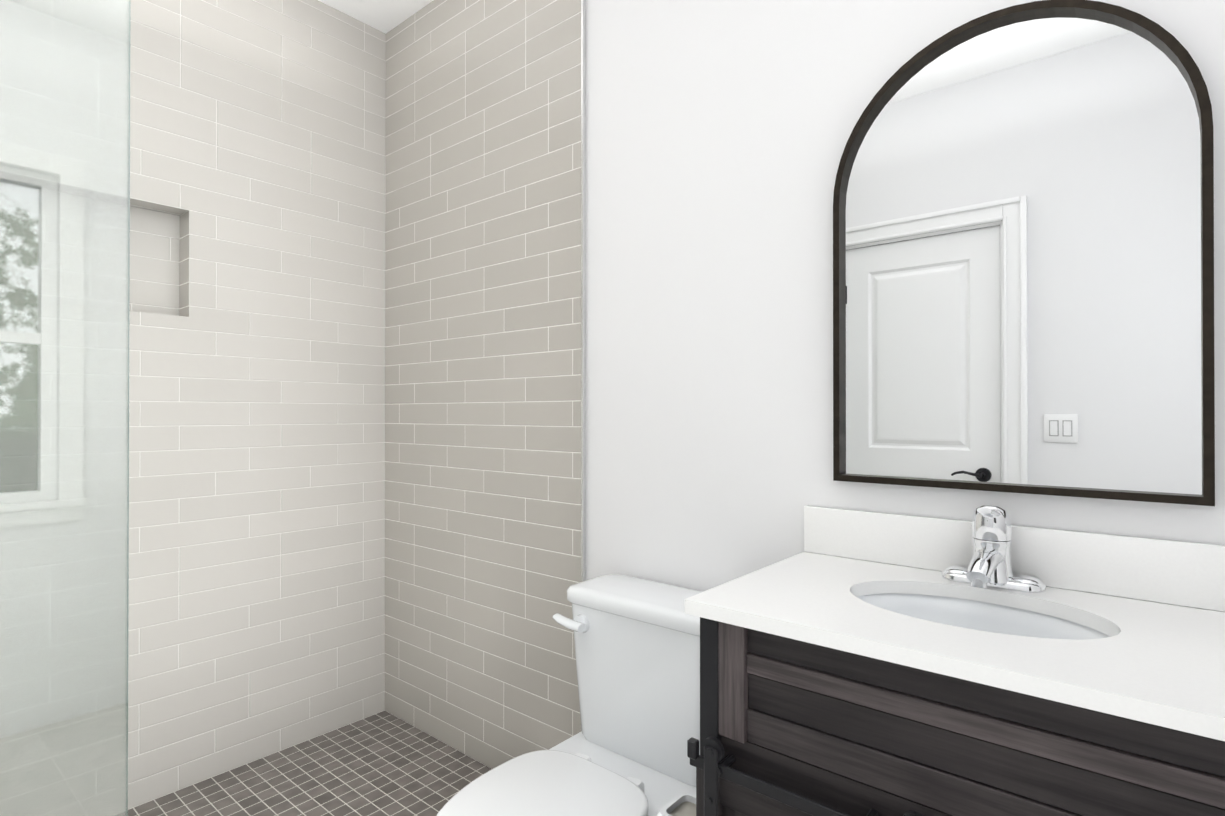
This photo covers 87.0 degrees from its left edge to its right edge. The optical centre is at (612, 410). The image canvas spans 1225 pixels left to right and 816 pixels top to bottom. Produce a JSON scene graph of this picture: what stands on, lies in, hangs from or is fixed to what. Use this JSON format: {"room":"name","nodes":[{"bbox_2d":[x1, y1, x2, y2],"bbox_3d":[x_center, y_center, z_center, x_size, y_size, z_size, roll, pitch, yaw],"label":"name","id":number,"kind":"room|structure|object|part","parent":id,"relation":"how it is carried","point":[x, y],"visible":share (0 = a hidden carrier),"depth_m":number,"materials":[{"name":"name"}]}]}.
{"room":"bathroom","nodes":[
{"label":"bathroom","id":0,"kind":"room"},
{"bbox_2d":[0,0,385,815],"bbox_3d":[-1.514,-0.157,1.837,0.090,2.640,1.870,0,0,40],"label":"wall tile","id":1,"kind":"structure","parent":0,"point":[256,626],"depth_m":2.08,"materials":[{"name":"beige tile"}]},
{"bbox_2d":[318,0,432,33],"bbox_3d":[-0.425,-1.531,0.931,2.990,0.100,2.110,0,0,40],"label":"ceiling","id":2,"kind":"structure","parent":0,"point":[385,16],"depth_m":2.37,"materials":[{"name":"white paint"}]},
{"bbox_2d":[586,0,1224,591],"bbox_3d":[0.213,-0.158,1.688,2.990,2.640,0.120,0,0,40],"label":"wall","id":3,"kind":"structure","parent":0,"point":[718,132],"depth_m":1.54,"materials":[{"name":"white paint"}]},
{"bbox_2d":[385,0,580,768],"bbox_3d":[-0.484,-0.155,2.186,1.040,2.639,0.012,0,0,40],"label":"wall tile","id":4,"kind":"structure","parent":3,"relation":"attached to","point":[483,349],"depth_m":2.13,"materials":[{"name":"beige tile"}]},
{"bbox_2d":[581,0,585,730],"bbox_3d":[-0.084,-0.157,1.849,0.006,2.639,0.013,0,0,40],"label":"trim","id":5,"kind":"structure","parent":3,"relation":"attached to","point":[583,290],"depth_m":1.85,"materials":[{"name":"white tile"}]},
{"bbox_2d":[833,0,1214,505],"bbox_3d":[0.699,-0.289,1.182,0.588,0.871,0.028,0,0,40],"label":"mirror","id":6,"kind":"object","parent":3,"relation":"attached to","point":[1023,248],"visible":0.92,"depth_m":1.15,"materials":[{"name":"mirror"}]},
{"bbox_3d":[-0.015,1.207,0.576,1.920,0.100,2.110,0,0,40],"label":"floor","id":7,"kind":"structure","parent":0,"visible":0},
{"bbox_2d":[436,574,702,815],"bbox_3d":[-0.069,0.799,1.349,0.447,0.724,0.733,0,0,40],"label":"toilet","id":8,"kind":"object","parent":7,"relation":"on","point":[623,752],"visible":0.79,"depth_m":1.44,"materials":[{"name":"white ceramic"}]},
{"bbox_2d":[685,505,1224,815],"bbox_3d":[0.557,0.661,0.981,0.760,0.996,0.512,0,0,40],"label":"bathroom vanity","id":9,"kind":"object","parent":7,"relation":"on","point":[989,660],"visible":1,"depth_m":0.92,"materials":[{"name":"white stone"}]},
{"bbox_2d":[657,791,695,815],"bbox_3d":[0.142,0.940,1.162,0.100,0.440,0.100,0,0,40],"label":"brush holder","id":10,"kind":"object","parent":9,"relation":"attached to","point":[683,803],"visible":0.6,"depth_m":1.19,"materials":[{"name":"white ceramic"}]},
{"bbox_3d":[0.283,0.827,0.921,0.374,0.513,0.018,0,0,40],"label":"slide door","id":11,"kind":"part","parent":9,"relation":"part of","materials":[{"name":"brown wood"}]},
{"bbox_2d":[857,593,1109,639],"bbox_3d":[0.564,0.393,1.014,0.430,0.125,0.310,0,0,40],"label":"sink","id":12,"kind":"object","parent":9,"relation":"in","point":[976,611],"depth_m":1.10,"materials":[{"name":"white ceramic"}]},
{"bbox_2d":[942,505,1045,592],"bbox_3d":[0.644,0.235,1.111,0.160,0.142,0.162,0,0,40],"label":"faucet","id":13,"kind":"object","parent":9,"relation":"on","point":[986,553],"depth_m":1.13,"materials":[{"name":"silver metal"}]},
{"label":"outside","id":14,"kind":"structure","parent":0,"visible":0},
{"bbox_2d":[114,711,491,815],"bbox_3d":[-1.161,1.212,1.536,1.070,0.100,2.110,0,0,40],"label":"floor","id":15,"kind":"structure","parent":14,"point":[384,763],"depth_m":2.03,"materials":[{"name":"tile"}]},
{"bbox_3d":[-0.755,1.105,1.196,0.150,0.110,1.844,0,0,40],"label":"curb","id":16,"kind":"object","parent":15,"relation":"on","visible":0},
{"bbox_2d":[0,0,130,815],"bbox_3d":[-1.089,0.003,0.802,0.010,2.090,0.801,0,0,40],"label":"glass","id":17,"kind":"object","parent":16,"relation":"on","point":[68,387],"visible":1,"depth_m":1.04,"materials":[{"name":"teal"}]}
]}

